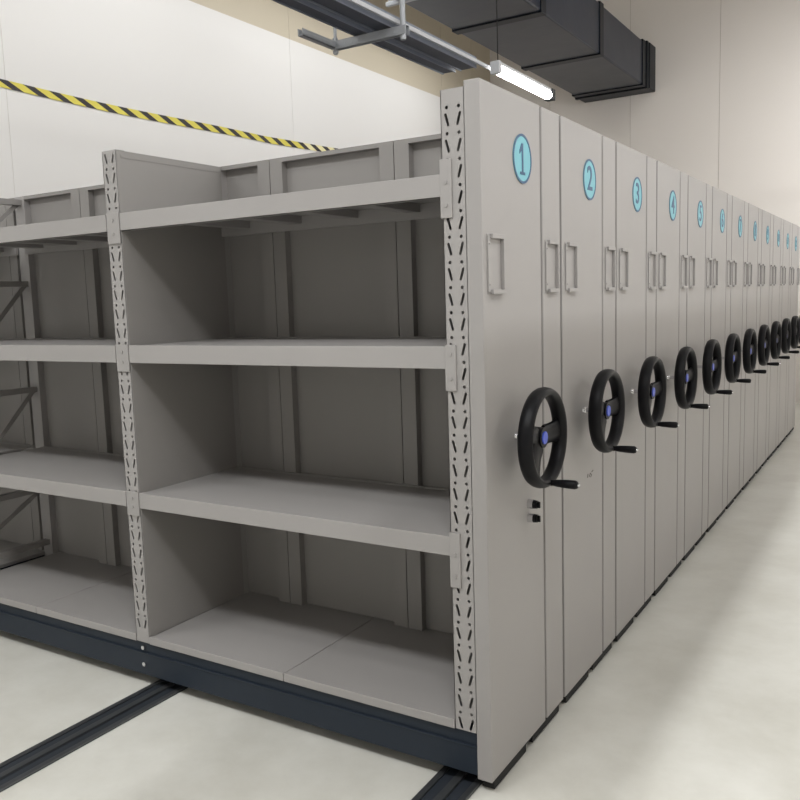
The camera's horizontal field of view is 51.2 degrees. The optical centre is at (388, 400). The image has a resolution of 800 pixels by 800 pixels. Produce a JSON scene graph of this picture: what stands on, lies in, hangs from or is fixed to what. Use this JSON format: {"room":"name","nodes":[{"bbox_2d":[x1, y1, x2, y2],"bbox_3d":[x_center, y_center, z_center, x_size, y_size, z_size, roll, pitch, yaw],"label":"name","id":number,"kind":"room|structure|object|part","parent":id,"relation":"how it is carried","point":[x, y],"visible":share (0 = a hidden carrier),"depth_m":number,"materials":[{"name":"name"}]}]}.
{"room":"archive storage room","nodes":[
{"label":"archive storage room","id":0,"kind":"room"},
{"bbox_2d":[0,0,489,198],"bbox_3d":[-2.903,-2.390,6.758,0.200,6.600,17.120,3,8,32],"label":"wall","id":1,"kind":"structure","parent":0,"point":[182,59],"depth_m":8.11,"materials":[{"name":"white paint"}]},
{"bbox_2d":[0,79,337,151],"bbox_3d":[-2.909,-2.489,6.542,0.003,0.152,9.647,3,8,32],"label":"tape","id":2,"kind":"object","parent":1,"relation":"attached to","point":[7,84],"visible":0.86,"depth_m":7.70,"materials":[{"name":"yellow"}]},
{"bbox_2d":[0,403,799,799],"bbox_3d":[1.145,1.130,4.701,9.700,0.150,17.720,3,8,32],"label":"floor","id":3,"kind":"structure","parent":0,"point":[698,698],"depth_m":3.26,"materials":[{"name":"grey concrete"}]},
{"bbox_2d":[0,679,187,791],"bbox_3d":[0.265,0.970,5.580,0.156,0.013,11.900,3,8,32],"label":"rail","id":4,"kind":"object","parent":3,"relation":"on","point":[41,755],"visible":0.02,"depth_m":3.26,"materials":[{"name":"grey metal"}]},
{"bbox_2d":[0,78,579,788],"bbox_3d":[-1.414,0.050,4.092,4.907,2.294,0.693,3,8,32],"label":"rack","id":5,"kind":"object","parent":4,"relation":"on","point":[330,379],"visible":1,"depth_m":3.53,"materials":[{"name":"grey metal"}]},
{"bbox_2d":[0,247,18,256],"bbox_3d":[-2.850,-0.845,4.848,1.400,0.069,0.607,3,8,32],"label":"shelf","id":6,"kind":"object","parent":5,"relation":"attached to","point":[4,252],"depth_m":4.76,"materials":[{"name":"grey metal"}]},
{"bbox_2d":[0,338,25,340],"bbox_3d":[-2.833,-0.311,4.913,1.400,0.072,0.607,3,8,32],"label":"shelf","id":7,"kind":"object","parent":5,"relation":"attached to","point":[1,339],"depth_m":4.78,"materials":[{"name":"grey metal"}]},
{"bbox_2d":[0,442,34,454],"bbox_3d":[-2.813,0.304,4.988,1.400,0.066,0.607,3,8,32],"label":"shelf","id":8,"kind":"object","parent":5,"relation":"attached to","point":[5,447],"depth_m":4.87,"materials":[{"name":"grey metal"}]},
{"bbox_2d":[0,540,44,567],"bbox_3d":[-2.485,0.928,4.894,0.698,0.033,0.647,3,8,32],"label":"shelf","id":9,"kind":"object","parent":5,"relation":"attached to","point":[39,552],"depth_m":4.92,"materials":[{"name":"grey metal"}]},
{"bbox_3d":[-2.024,-0.110,4.820,0.082,2.078,0.045,3,8,32],"label":"post","id":10,"kind":"part","parent":5,"relation":"part of","materials":[{"name":"grey metal"}]},
{"bbox_2d":[0,215,108,254],"bbox_3d":[-1.594,-0.790,4.060,1.400,0.069,0.607,3,8,32],"label":"shelf","id":11,"kind":"object","parent":5,"relation":"attached to","point":[83,235],"depth_m":3.76,"materials":[{"name":"grey metal"}]},
{"bbox_2d":[0,338,116,362],"bbox_3d":[-1.576,-0.256,4.126,1.400,0.072,0.607,3,8,32],"label":"shelf","id":12,"kind":"object","parent":5,"relation":"attached to","point":[34,349],"depth_m":3.77,"materials":[{"name":"grey metal"}]},
{"bbox_2d":[0,446,126,505],"bbox_3d":[-1.556,0.359,4.201,1.400,0.066,0.607,3,8,32],"label":"shelf","id":13,"kind":"object","parent":5,"relation":"attached to","point":[97,474],"depth_m":4.03,"materials":[{"name":"grey metal"}]},
{"bbox_2d":[0,552,131,612],"bbox_3d":[-1.822,0.957,4.479,0.698,0.033,0.647,3,8,32],"label":"shelf","id":14,"kind":"object","parent":5,"relation":"attached to","point":[26,587],"depth_m":4.45,"materials":[{"name":"grey metal"}]},
{"bbox_2d":[36,572,136,639],"bbox_3d":[-1.228,0.983,4.107,0.698,0.033,0.647,3,8,32],"label":"shelf","id":15,"kind":"object","parent":5,"relation":"attached to","point":[106,607],"depth_m":3.99,"materials":[{"name":"grey metal"}]},
{"bbox_3d":[-1.124,-0.702,3.413,0.074,0.125,0.010,3,8,32],"label":"connector plate","id":16,"kind":"part","parent":5,"relation":"part of","materials":[{"name":"grey metal"}]},
{"bbox_3d":[-1.107,-0.175,3.477,0.074,0.113,0.010,3,8,32],"label":"connector plate","id":17,"kind":"part","parent":5,"relation":"part of","materials":[{"name":"grey metal"}]},
{"bbox_3d":[-1.088,0.017,3.526,0.082,2.078,0.045,3,8,32],"label":"post","id":18,"kind":"part","parent":5,"relation":"part of","materials":[{"name":"grey metal"}]},
{"bbox_3d":[-1.087,0.439,3.552,0.074,0.105,0.010,3,8,32],"label":"connector plate","id":19,"kind":"part","parent":5,"relation":"part of","materials":[{"name":"grey metal"}]},
{"bbox_3d":[-0.767,-0.055,4.033,0.082,2.078,0.045,3,8,32],"label":"post","id":20,"kind":"part","parent":5,"relation":"part of","materials":[{"name":"grey metal"}]},
{"bbox_2d":[149,592,373,680],"bbox_3d":[-0.548,1.013,3.681,0.740,0.033,0.647,3,8,32],"label":"shelf","id":21,"kind":"object","parent":5,"relation":"attached to","point":[267,637],"depth_m":3.63,"materials":[{"name":"grey metal"}]},
{"bbox_2d":[119,174,440,236],"bbox_3d":[-0.302,-0.734,3.252,1.482,0.069,0.607,3,8,32],"label":"shelf","id":22,"kind":"object","parent":5,"relation":"attached to","point":[399,202],"depth_m":3.22,"materials":[{"name":"grey metal"}]},
{"bbox_2d":[129,336,445,368],"bbox_3d":[-0.284,-0.200,3.317,1.482,0.072,0.607,3,8,32],"label":"shelf","id":23,"kind":"object","parent":5,"relation":"attached to","point":[417,352],"depth_m":3.11,"materials":[{"name":"grey metal"}]},
{"bbox_2d":[139,467,450,555],"bbox_3d":[-0.264,0.416,3.392,1.482,0.066,0.607,3,8,32],"label":"shelf","id":24,"kind":"object","parent":5,"relation":"attached to","point":[399,513],"depth_m":3.29,"materials":[{"name":"grey metal"}]},
{"bbox_2d":[284,618,454,727],"bbox_3d":[0.081,1.041,3.288,0.740,0.033,0.647,3,8,32],"label":"shelf","id":25,"kind":"object","parent":5,"relation":"attached to","point":[398,668],"depth_m":3.22,"materials":[{"name":"grey metal"}]},
{"bbox_3d":[0.178,-0.658,2.596,0.041,0.180,0.010,3,8,32],"label":"connector plate","id":26,"kind":"part","parent":5,"relation":"part of","materials":[{"name":"grey metal"}]},
{"bbox_3d":[0.198,-0.103,2.662,0.039,0.148,0.010,3,8,32],"label":"connector plate","id":27,"kind":"part","parent":5,"relation":"part of","materials":[{"name":"grey metal"}]},
{"bbox_3d":[0.219,0.525,2.739,0.039,0.185,0.010,3,8,32],"label":"connector plate","id":28,"kind":"part","parent":5,"relation":"part of","materials":[{"name":"grey metal"}]},
{"bbox_3d":[0.239,0.075,2.695,0.082,2.078,0.045,3,8,32],"label":"post","id":29,"kind":"part","parent":5,"relation":"part of","materials":[{"name":"grey metal"}]},
{"bbox_3d":[0.411,0.123,2.849,0.054,2.256,0.476,3,8,32],"label":"panel","id":30,"kind":"part","parent":5,"relation":"part of","materials":[{"name":"grey metal"}]},
{"bbox_3d":[0.446,-0.806,2.787,0.002,0.160,0.152,3,8,32],"label":"number plate","id":31,"kind":"part","parent":5,"relation":"part of","materials":[{"name":"teal plastic"}]},
{"bbox_2d":[0,116,637,702],"bbox_3d":[-1.051,-0.032,4.666,4.907,2.294,0.693,3,8,32],"label":"rack","id":32,"kind":"object","parent":4,"relation":"on","point":[592,391],"visible":0.13,"depth_m":3.42,"materials":[{"name":"grey metal"}]},
{"bbox_3d":[0.774,0.041,3.423,0.054,2.256,0.476,3,8,32],"label":"panel","id":33,"kind":"part","parent":32,"relation":"part of","materials":[{"name":"grey metal"}]},
{"bbox_3d":[0.809,-0.888,3.361,0.002,0.160,0.152,3,8,32],"label":"number plate","id":34,"kind":"part","parent":32,"relation":"part of","materials":[{"name":"teal plastic"}]},
{"bbox_2d":[613,142,678,641],"bbox_3d":[-0.688,-0.113,5.240,4.907,2.294,0.693,3,8,32],"label":"rack","id":35,"kind":"object","parent":4,"relation":"on","point":[642,373],"visible":0.12,"depth_m":4.00,"materials":[{"name":"grey metal"}]},
{"bbox_3d":[1.137,-0.041,3.997,0.054,2.256,0.476,3,8,32],"label":"panel","id":36,"kind":"part","parent":35,"relation":"part of","materials":[{"name":"grey metal"}]},
{"bbox_3d":[1.172,-0.970,3.935,0.002,0.160,0.152,3,8,32],"label":"number plate","id":37,"kind":"part","parent":35,"relation":"part of","materials":[{"name":"teal plastic"}]},
{"bbox_2d":[652,161,709,595],"bbox_3d":[-0.325,-0.195,5.814,4.907,2.294,0.693,3,8,32],"label":"rack","id":38,"kind":"object","parent":4,"relation":"on","point":[671,348],"visible":0.1,"depth_m":4.58,"materials":[{"name":"grey metal"}]},
{"bbox_3d":[1.500,-0.122,4.571,0.054,2.256,0.476,3,8,32],"label":"panel","id":39,"kind":"part","parent":38,"relation":"part of","materials":[{"name":"grey metal"}]},
{"bbox_3d":[1.535,-1.051,4.509,0.002,0.160,0.152,3,8,32],"label":"number plate","id":40,"kind":"part","parent":38,"relation":"part of","materials":[{"name":"teal plastic"}]},
{"bbox_2d":[681,175,732,560],"bbox_3d":[0.038,-0.277,6.388,4.907,2.294,0.693,3,8,32],"label":"rack","id":41,"kind":"object","parent":4,"relation":"on","point":[699,205],"visible":0.07,"depth_m":5.17,"materials":[{"name":"grey metal"}]},
{"bbox_3d":[1.863,-0.204,5.145,0.054,2.256,0.476,3,8,32],"label":"panel","id":42,"kind":"part","parent":41,"relation":"part of","materials":[{"name":"grey metal"}]},
{"bbox_3d":[1.898,-1.133,5.083,0.002,0.160,0.152,3,8,32],"label":"number plate","id":43,"kind":"part","parent":41,"relation":"part of","materials":[{"name":"teal plastic"}]},
{"bbox_2d":[706,186,751,531],"bbox_3d":[0.401,-0.359,6.962,4.907,2.294,0.693,3,8,32],"label":"rack","id":44,"kind":"object","parent":4,"relation":"on","point":[730,344],"visible":0.1,"depth_m":5.74,"materials":[{"name":"grey metal"}]},
{"bbox_3d":[2.226,-0.286,5.719,0.054,2.256,0.476,3,8,32],"label":"panel","id":45,"kind":"part","parent":44,"relation":"part of","materials":[{"name":"grey metal"}]},
{"bbox_3d":[2.261,-1.215,5.657,0.002,0.160,0.152,3,8,32],"label":"number plate","id":46,"kind":"part","parent":44,"relation":"part of","materials":[{"name":"teal plastic"}]},
{"bbox_2d":[725,196,766,508],"bbox_3d":[0.763,-0.441,7.535,4.907,2.294,0.693,3,8,32],"label":"rack","id":47,"kind":"object","parent":4,"relation":"on","point":[739,236],"visible":0.09,"depth_m":6.32,"materials":[{"name":"grey metal"}]},
{"bbox_3d":[2.589,-0.368,6.293,0.054,2.256,0.476,3,8,32],"label":"panel","id":48,"kind":"part","parent":47,"relation":"part of","materials":[{"name":"grey metal"}]},
{"bbox_3d":[2.624,-1.297,6.231,0.002,0.160,0.152,3,8,32],"label":"number plate","id":49,"kind":"part","parent":47,"relation":"part of","materials":[{"name":"teal plastic"}]},
{"bbox_2d":[741,203,779,489],"bbox_3d":[1.126,-0.523,8.109,4.907,2.294,0.693,3,8,32],"label":"rack","id":50,"kind":"object","parent":4,"relation":"on","point":[754,213],"visible":0.15,"depth_m":6.88,"materials":[{"name":"grey metal"}]},
{"bbox_3d":[2.952,-0.450,6.867,0.054,2.256,0.476,3,8,32],"label":"panel","id":51,"kind":"part","parent":50,"relation":"part of","materials":[{"name":"grey metal"}]},
{"bbox_3d":[2.987,-1.379,6.805,0.002,0.160,0.152,3,8,32],"label":"number plate","id":52,"kind":"part","parent":50,"relation":"part of","materials":[{"name":"teal plastic"}]},
{"bbox_2d":[755,209,790,473],"bbox_3d":[1.489,-0.605,8.683,4.907,2.294,0.693,3,8,32],"label":"rack","id":53,"kind":"object","parent":4,"relation":"on","point":[767,218],"visible":0.12,"depth_m":7.46,"materials":[{"name":"grey metal"}]},
{"bbox_3d":[3.315,-0.532,7.440,0.054,2.256,0.476,3,8,32],"label":"panel","id":54,"kind":"part","parent":53,"relation":"part of","materials":[{"name":"grey metal"}]},
{"bbox_2d":[767,215,799,459],"bbox_3d":[1.852,-0.687,9.257,4.907,2.294,0.693,3,8,32],"label":"rack","id":55,"kind":"object","parent":4,"relation":"on","point":[778,226],"visible":0.13,"depth_m":8.03,"materials":[{"name":"grey metal"}]},
{"bbox_3d":[3.678,-0.614,8.014,0.054,2.256,0.476,3,8,32],"label":"panel","id":56,"kind":"part","parent":55,"relation":"part of","materials":[{"name":"grey metal"}]},
{"bbox_2d":[777,220,799,447],"bbox_3d":[2.215,-0.769,9.831,4.907,2.294,0.693,3,8,32],"label":"rack","id":57,"kind":"object","parent":4,"relation":"on","point":[787,230],"visible":0.09,"depth_m":8.61,"materials":[{"name":"grey metal"}]},
{"bbox_3d":[4.041,-0.696,8.588,0.054,2.256,0.476,3,8,32],"label":"panel","id":58,"kind":"part","parent":57,"relation":"part of","materials":[{"name":"grey metal"}]},
{"bbox_2d":[786,223,799,436],"bbox_3d":[2.578,-0.851,10.405,4.907,2.294,0.693,3,8,32],"label":"rack","id":59,"kind":"object","parent":4,"relation":"on","point":[795,229],"visible":0.05,"depth_m":9.20,"materials":[{"name":"grey metal"}]},
{"bbox_2d":[411,765,482,799],"bbox_3d":[1.474,1.022,4.823,0.156,0.013,11.900,3,8,32],"label":"rail","id":60,"kind":"object","parent":3,"relation":"on","point":[449,783],"visible":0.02,"depth_m":2.83,"materials":[{"name":"grey metal"}]},
{"bbox_2d":[490,0,799,402],"bbox_3d":[5.631,-3.255,11.559,9.100,6.600,0.200,3,8,32],"label":"wall","id":61,"kind":"structure","parent":0,"point":[723,110],"depth_m":11.88,"materials":[{"name":"beige paint"}]},
{"bbox_3d":[0.926,-5.567,3.884,9.700,0.150,17.720,3,8,32],"label":"ceiling","id":62,"kind":"structure","parent":0,"visible":0},
{"bbox_2d":[298,0,408,54],"bbox_3d":[-0.253,-3.781,4.562,0.525,3.480,0.360,3,8,32],"label":"hanger","id":63,"kind":"object","parent":62,"relation":"hanging from","point":[401,31],"visible":1,"depth_m":4.86,"materials":[{"name":"metal"}]},
{"bbox_3d":[-0.374,-3.810,4.825,0.020,3.480,0.020,3,8,32],"label":"threaded rod","id":64,"kind":"part","parent":63,"relation":"part of","materials":[{"name":"metal"}]},
{"bbox_2d":[272,0,455,74],"bbox_3d":[-1.049,-1.992,3.515,0.100,0.075,5.550,3,8,32],"label":"cable trunking","id":65,"kind":"object","parent":63,"relation":"on","point":[305,7],"visible":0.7,"depth_m":4.86,"materials":[{"name":"grey plastic"}]},
{"bbox_2d":[306,0,476,70],"bbox_3d":[-0.921,-1.987,3.435,0.123,0.075,5.550,3,8,32],"label":"cable trunking","id":66,"kind":"object","parent":63,"relation":"on","point":[346,9],"visible":0.83,"depth_m":4.94,"materials":[{"name":"grey plastic"}]},
{"bbox_3d":[0.029,-3.792,4.573,0.031,3.480,0.032,3,8,32],"label":"threaded rod","id":67,"kind":"part","parent":63,"relation":"part of","materials":[{"name":"metal"}]},
{"bbox_2d":[348,0,489,69],"bbox_3d":[-0.433,-2.066,4.039,0.017,0.025,6.100,3,8,32],"label":"rail","id":68,"kind":"object","parent":63,"relation":"attached to","point":[357,2],"visible":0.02,"depth_m":5.03,"materials":[{"name":"grey metal"}]},
{"bbox_2d":[386,0,655,102],"bbox_3d":[0.221,-4.840,7.409,1.200,2.100,12.115,3,8,32],"label":"air duct","id":69,"kind":"object","parent":62,"relation":"hanging from","point":[579,47],"visible":1,"depth_m":10.03,"materials":[{"name":"metal"}]},
{"bbox_2d":[490,0,555,101],"bbox_3d":[0.963,-4.025,6.017,0.071,3.428,1.070,3,8,32],"label":"lamp","id":70,"kind":"object","parent":62,"relation":"hanging from","point":[497,67],"visible":1,"depth_m":6.08,"materials":[{"name":"white plastic"}]},
{"bbox_2d":[497,67,551,98],"bbox_3d":[1.008,-2.355,6.209,0.068,0.058,0.960,3,8,32],"label":"diffuser","id":71,"kind":"object","parent":70,"relation":"attached to","point":[510,74],"depth_m":6.18,"materials":[{"name":"white plastic"}]}
]}

